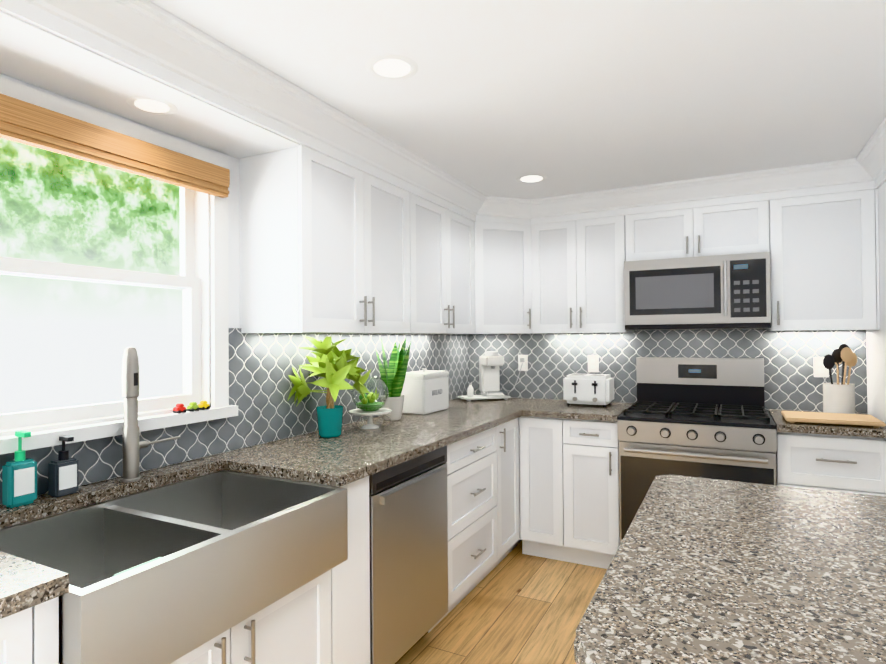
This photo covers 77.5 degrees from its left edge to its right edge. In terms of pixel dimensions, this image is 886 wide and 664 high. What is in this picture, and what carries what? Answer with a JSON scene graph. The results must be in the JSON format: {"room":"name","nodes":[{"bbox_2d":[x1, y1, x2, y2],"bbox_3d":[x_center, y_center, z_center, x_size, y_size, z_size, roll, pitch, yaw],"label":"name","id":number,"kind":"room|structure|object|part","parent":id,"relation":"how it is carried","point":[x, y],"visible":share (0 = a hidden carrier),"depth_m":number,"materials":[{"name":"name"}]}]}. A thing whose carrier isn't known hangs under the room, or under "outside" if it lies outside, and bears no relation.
{"room":"kitchen","nodes":[
{"label":"kitchen","id":0,"kind":"room"},
{"bbox_2d":[0,73,452,529],"bbox_3d":[-1.161,0.266,1.777,0.160,2.250,5.600,-1,-1,27],"label":"wall","id":1,"kind":"structure","parent":0,"point":[233,258],"depth_m":2.22,"materials":[{"name":"white paint"}]},
{"bbox_2d":[0,77,237,454],"bbox_3d":[-1.208,-0.183,1.621,0.210,1.020,1.359,-1,-1,27],"label":"window unit","id":2,"kind":"structure","parent":1,"relation":"in","point":[33,117],"depth_m":1.86,"materials":[{"name":"white"}]},
{"bbox_3d":[-1.236,-0.170,1.636,0.039,0.808,1.083,-1,-1,27],"label":"glass","id":3,"kind":"part","parent":2,"relation":"part of","materials":[{"name":"clear glass"}]},
{"bbox_2d":[173,404,186,412],"bbox_3d":[-0.938,0.272,1.965,0.030,0.031,0.036,-1,-1,27],"label":"car","id":4,"kind":"object","parent":2,"relation":"on","point":[179,408],"visible":1,"depth_m":1.96,"materials":[{"name":"red plastic"}]},
{"bbox_2d":[186,402,199,411],"bbox_3d":[-0.912,0.273,2.014,0.030,0.031,0.036,-1,-1,27],"label":"car","id":5,"kind":"object","parent":2,"relation":"on","point":[193,406],"visible":1,"depth_m":2.01,"materials":[{"name":"green plastic"}]},
{"bbox_2d":[198,401,209,409],"bbox_3d":[-0.892,0.273,2.054,0.030,0.031,0.036,-1,-1,27],"label":"car","id":6,"kind":"object","parent":2,"relation":"on","point":[203,405],"visible":0.9,"depth_m":2.05,"materials":[{"name":"yellow plastic"}]},
{"bbox_2d":[0,328,471,503],"bbox_3d":[-0.809,0.224,2.270,0.008,0.497,4.399,-1,-1,27],"label":"backsplash","id":7,"kind":"structure","parent":1,"relation":"attached to","point":[261,384],"depth_m":2.36,"materials":[{"name":"grey tile"}]},
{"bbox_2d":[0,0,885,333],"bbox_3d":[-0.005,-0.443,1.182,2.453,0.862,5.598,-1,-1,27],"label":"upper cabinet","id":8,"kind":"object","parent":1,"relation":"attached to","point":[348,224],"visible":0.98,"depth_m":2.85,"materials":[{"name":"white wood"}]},
{"bbox_2d":[624,252,770,329],"bbox_3d":[1.504,-0.223,3.293,0.758,0.411,0.437,-1,-1,27],"label":"microwave","id":9,"kind":"object","parent":8,"relation":"attached to","point":[730,291],"visible":1,"depth_m":3.13,"materials":[{"name":"silver metal"}]},
{"bbox_2d":[396,541,606,663],"bbox_3d":[0.044,1.426,1.230,3.055,0.100,6.050,-1,-1,27],"label":"floor","id":10,"kind":"structure","parent":0,"point":[515,605],"depth_m":2.68,"materials":[{"name":"brown wood"}]},
{"bbox_2d":[0,596,58,663],"bbox_3d":[-1.158,0.939,0.904,0.608,0.884,0.661,-1,-1,27],"label":"base cabinet","id":11,"kind":"object","parent":10,"relation":"on","point":[30,635],"depth_m":1.03,"materials":[{"name":"white wood"}]},
{"bbox_2d":[0,398,539,618],"bbox_3d":[-0.521,0.487,2.114,0.642,0.035,4.390,-1,-1,27],"label":"countertop","id":12,"kind":"structure","parent":11,"relation":"on","point":[352,452],"depth_m":2.00,"materials":[{"name":"grey stone"}]},
{"bbox_2d":[2,431,36,507],"bbox_3d":[-1.136,0.367,1.487,0.060,0.198,0.070,-1,-1,27],"label":"soap bottle","id":13,"kind":"object","parent":12,"relation":"on","point":[19,479],"visible":1,"depth_m":1.48,"materials":[{"name":"teal plastic"}]},
{"bbox_2d":[48,436,77,496],"bbox_3d":[-1.086,0.384,1.585,0.058,0.167,0.064,-1,-1,27],"label":"soap bottle","id":14,"kind":"object","parent":12,"relation":"on","point":[63,475],"visible":1,"depth_m":1.57,"materials":[{"name":"grey plastic"}]},
{"bbox_2d":[120,347,179,481],"bbox_3d":[-0.960,0.258,1.808,0.060,0.422,0.191,-1,-1,27],"label":"faucet","id":15,"kind":"object","parent":12,"relation":"on","point":[132,445],"visible":1,"depth_m":1.73,"materials":[{"name":"silver metal"}]},
{"bbox_2d":[0,471,347,663],"bbox_3d":[-0.742,0.613,1.526,0.564,0.224,0.815,-1,-1,27],"label":"farmhouse sink","id":16,"kind":"object","parent":12,"relation":"in","point":[231,549],"visible":0.96,"depth_m":1.47,"materials":[{"name":"silver metal"}]},
{"bbox_2d":[288,337,370,437],"bbox_3d":[-0.523,0.246,2.515,0.407,0.452,0.369,-1,-1,27],"label":"plant","id":17,"kind":"object","parent":12,"relation":"on","point":[327,361],"visible":1,"depth_m":2.47,"materials":[{"name":"green plant"}]},
{"bbox_2d":[348,408,391,429],"bbox_3d":[-0.361,0.431,2.729,0.212,0.084,0.213,-1,-1,27],"label":"cake stand","id":18,"kind":"object","parent":12,"relation":"on","point":[370,414],"visible":1,"depth_m":2.70,"materials":[{"name":"white ceramic"}]},
{"bbox_2d":[351,377,387,410],"bbox_3d":[-0.362,0.306,2.731,0.184,0.164,0.184,-1,-1,27],"label":"bowl","id":19,"kind":"object","parent":18,"relation":"on","point":[370,403],"visible":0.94,"depth_m":2.70,"materials":[{"name":"clear glass"}]},
{"bbox_2d":[376,338,410,420],"bbox_3d":[-0.256,0.250,3.015,0.225,0.452,0.178,-1,-1,27],"label":"potted plant","id":20,"kind":"object","parent":12,"relation":"on","point":[393,375],"visible":0.96,"depth_m":2.99,"materials":[{"name":"green plant"}]},
{"bbox_2d":[401,368,448,414],"bbox_3d":[-0.113,0.350,3.345,0.181,0.256,0.326,-1,-1,27],"label":"bread box","id":21,"kind":"object","parent":12,"relation":"on","point":[424,391],"visible":1,"depth_m":3.22,"materials":[{"name":"white plastic"}]},
{"bbox_2d":[457,351,510,401],"bbox_3d":[0.291,0.311,3.936,0.340,0.340,0.190,0,-1,-18],"label":"coffee station","id":22,"kind":"object","parent":12,"relation":"on","point":[490,362],"visible":1,"depth_m":3.95,"materials":[{"name":"white plastic"}]},
{"bbox_2d":[467,383,473,396],"bbox_3d":[0.193,0.407,3.882,0.044,0.098,0.044,0,-1,-18],"label":"bottle","id":23,"kind":"object","parent":22,"relation":"on","point":[470,390],"depth_m":3.87,"materials":[{"name":"white plastic"}]},
{"bbox_2d":[457,395,510,401],"bbox_3d":[0.292,0.469,3.934,0.340,0.024,0.190,0,-1,-18],"label":"tray","id":24,"kind":"object","parent":22,"relation":"on","point":[467,397],"depth_m":3.87,"materials":[{"name":"white plastic"}]},
{"bbox_2d":[369,445,447,663],"bbox_3d":[-0.370,0.949,2.372,0.620,0.880,0.594,-1,-1,27],"label":"dishwasher","id":25,"kind":"object","parent":10,"relation":"on","point":[408,513],"visible":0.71,"depth_m":2.19,"materials":[{"name":"silver metal"}]},
{"bbox_2d":[336,425,499,632],"bbox_3d":[-0.097,0.952,2.953,0.608,0.884,0.683,-1,-1,27],"label":"base cabinet","id":26,"kind":"object","parent":10,"relation":"on","point":[473,462],"depth_m":2.66,"materials":[{"name":"white wood"}]},
{"bbox_2d":[500,416,527,561],"bbox_3d":[0.148,0.955,3.358,0.670,0.884,0.380,-1,-1,27],"label":"base cabinet","id":27,"kind":"object","parent":10,"relation":"on","point":[513,433],"depth_m":3.33,"materials":[{"name":"white wood"}]},
{"bbox_2d":[524,399,632,421],"bbox_3d":[0.883,0.490,3.497,0.541,0.035,0.642,-1,-1,27],"label":"countertop","id":28,"kind":"structure","parent":27,"relation":"on","point":[548,408],"depth_m":3.32,"materials":[{"name":"grey stone"}]},
{"bbox_2d":[563,374,613,406],"bbox_3d":[0.941,0.374,3.569,0.290,0.196,0.232,-1,-1,27],"label":"toaster","id":29,"kind":"object","parent":28,"relation":"on","point":[593,389],"visible":1,"depth_m":3.49,"materials":[{"name":"white plastic"}]},
{"bbox_2d":[528,416,575,562],"bbox_3d":[0.732,0.952,3.554,0.350,0.884,0.670,-1,-1,27],"label":"base cabinet","id":30,"kind":"object","parent":10,"relation":"on","point":[544,487],"depth_m":3.31,"materials":[{"name":"white wood"}]},
{"bbox_2d":[576,419,619,568],"bbox_3d":[0.965,0.950,3.469,0.381,0.884,0.607,-1,-1,27],"label":"base cabinet","id":31,"kind":"object","parent":10,"relation":"on","point":[597,442],"depth_m":3.18,"materials":[{"name":"white wood"}]},
{"bbox_2d":[617,357,776,543],"bbox_3d":[1.449,0.772,3.161,0.758,1.223,0.708,-1,-1,27],"label":"gas range","id":32,"kind":"object","parent":10,"relation":"on","point":[710,418],"visible":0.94,"depth_m":3.03,"materials":[{"name":"silver metal"}]},
{"bbox_2d":[776,431,885,495],"bbox_3d":[2.025,0.936,2.920,0.474,0.884,0.607,-1,-1,27],"label":"base cabinet","id":33,"kind":"object","parent":10,"relation":"on","point":[848,464],"depth_m":2.66,"materials":[{"name":"white wood"}]},
{"bbox_2d":[769,409,885,437],"bbox_3d":[2.014,0.476,2.911,0.476,0.035,0.642,-1,-1,27],"label":"countertop","id":34,"kind":"structure","parent":33,"relation":"on","point":[782,425],"depth_m":2.67,"materials":[{"name":"grey stone"}]},
{"bbox_2d":[781,411,885,427],"bbox_3d":[1.969,0.442,2.812,0.400,0.028,0.300,-1,-1,27],"label":"cutting board","id":35,"kind":"object","parent":34,"relation":"on","point":[831,418],"visible":1,"depth_m":2.75,"materials":[{"name":"beige wood"}]},
{"bbox_2d":[823,344,856,413],"bbox_3d":[2.167,0.261,3.014,0.159,0.393,0.144,-1,-1,27],"label":"utensil crock","id":36,"kind":"object","parent":34,"relation":"on","point":[838,397],"visible":0.81,"depth_m":2.98,"materials":[{"name":"white ceramic"}]},
{"bbox_2d":[148,0,885,198],"bbox_3d":[0.026,-0.924,1.254,3.055,0.100,6.050,-1,-1,27],"label":"ceiling","id":37,"kind":"structure","parent":0,"point":[495,98],"depth_m":1.89,"materials":[{"name":"white paint"}]},
{"bbox_2d":[0,10,300,158],"bbox_3d":[-1.189,-0.790,1.217,0.329,0.150,2.169,-1,-1,27],"label":"soffit beam","id":38,"kind":"structure","parent":37,"relation":"attached to","point":[34,55],"depth_m":1.62,"materials":[{"name":"white paint"}]},
{"bbox_2d":[126,96,176,114],"bbox_3d":[-0.914,-0.710,1.734,0.144,0.004,0.144,-1,-1,27],"label":"recessed light","id":39,"kind":"object","parent":38,"relation":"attached to","point":[146,104],"visible":1,"depth_m":1.73,"materials":[{"name":"white plastic"}]},
{"bbox_2d":[365,54,418,79],"bbox_3d":[-0.167,-0.865,1.810,0.174,0.004,0.174,-1,-1,27],"label":"recessed light","id":40,"kind":"object","parent":37,"relation":"in","point":[390,68],"visible":1,"depth_m":1.80,"materials":[{"name":"white plastic"}]},
{"bbox_2d":[516,174,546,182],"bbox_3d":[0.495,-0.856,3.088,0.174,0.004,0.174,-1,-1,27],"label":"recessed light","id":41,"kind":"object","parent":37,"relation":"in","point":[532,178],"visible":1,"depth_m":3.08,"materials":[{"name":"white plastic"}]},
{"bbox_2d":[511,397,866,413],"bbox_3d":[1.325,0.267,3.732,2.775,2.250,0.160,-1,-1,27],"label":"wall","id":42,"kind":"structure","parent":0,"point":[766,409],"depth_m":3.30,"materials":[{"name":"white paint"}]},
{"bbox_2d":[472,329,866,412],"bbox_3d":[1.299,0.222,3.651,2.423,0.497,0.008,-1,-1,27],"label":"backsplash","id":43,"kind":"structure","parent":42,"relation":"attached to","point":[790,383],"depth_m":3.56,"materials":[{"name":"grey tile"}]},
{"bbox_2d":[503,358,524,390],"bbox_3d":[0.514,0.310,4.018,0.155,0.243,0.047,-1,-1,27],"label":"power cord","id":44,"kind":"object","parent":43,"relation":"attached to","point":[522,359],"visible":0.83,"depth_m":4.01,"materials":[{"name":"grey plastic"}]},
{"bbox_2d":[518,355,527,370],"bbox_3d":[0.581,0.224,4.014,0.072,0.117,0.006,-1,-1,27],"label":"electrical outlet","id":45,"kind":"object","parent":43,"relation":"attached to","point":[524,366],"visible":0.9,"depth_m":4.01,"materials":[{"name":"white plastic"}]},
{"bbox_2d":[588,355,598,371],"bbox_3d":[1.029,0.218,3.782,0.072,0.117,0.006,-1,-1,27],"label":"electrical outlet","id":46,"kind":"object","parent":43,"relation":"attached to","point":[593,366],"visible":1,"depth_m":3.78,"materials":[{"name":"white plastic"}]},
{"bbox_2d":[813,357,828,376],"bbox_3d":[2.182,0.203,3.184,0.072,0.117,0.006,-1,-1,27],"label":"electrical outlet","id":47,"kind":"object","parent":43,"relation":"attached to","point":[820,370],"visible":0.75,"depth_m":3.19,"materials":[{"name":"white plastic"}]},
{"bbox_2d":[866,181,885,422],"bbox_3d":[1.161,0.235,0.574,0.160,2.250,5.600,-1,-1,27],"label":"wall","id":48,"kind":"structure","parent":0,"point":[876,369],"depth_m":2.80,"materials":[{"name":"white paint"}]},
{"label":"outside","id":49,"kind":"structure","parent":0,"visible":0},
{"bbox_2d":[0,138,182,413],"bbox_3d":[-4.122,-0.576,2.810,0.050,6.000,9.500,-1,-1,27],"label":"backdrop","id":50,"kind":"structure","parent":49,"point":[84,207],"depth_m":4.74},
{"bbox_3d":[0.893,0.926,1.172,0.876,0.883,0.864,-1,-1,27],"label":"kitchen island","id":51,"kind":"object","parent":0,"visible":0},
{"bbox_2d":[574,474,885,663],"bbox_3d":[0.822,0.466,1.063,0.893,0.035,1.160,-1,-1,27],"label":"island countertop","id":52,"kind":"structure","parent":51,"relation":"on","point":[707,571],"depth_m":0.99,"materials":[{"name":"stone"}]}
]}

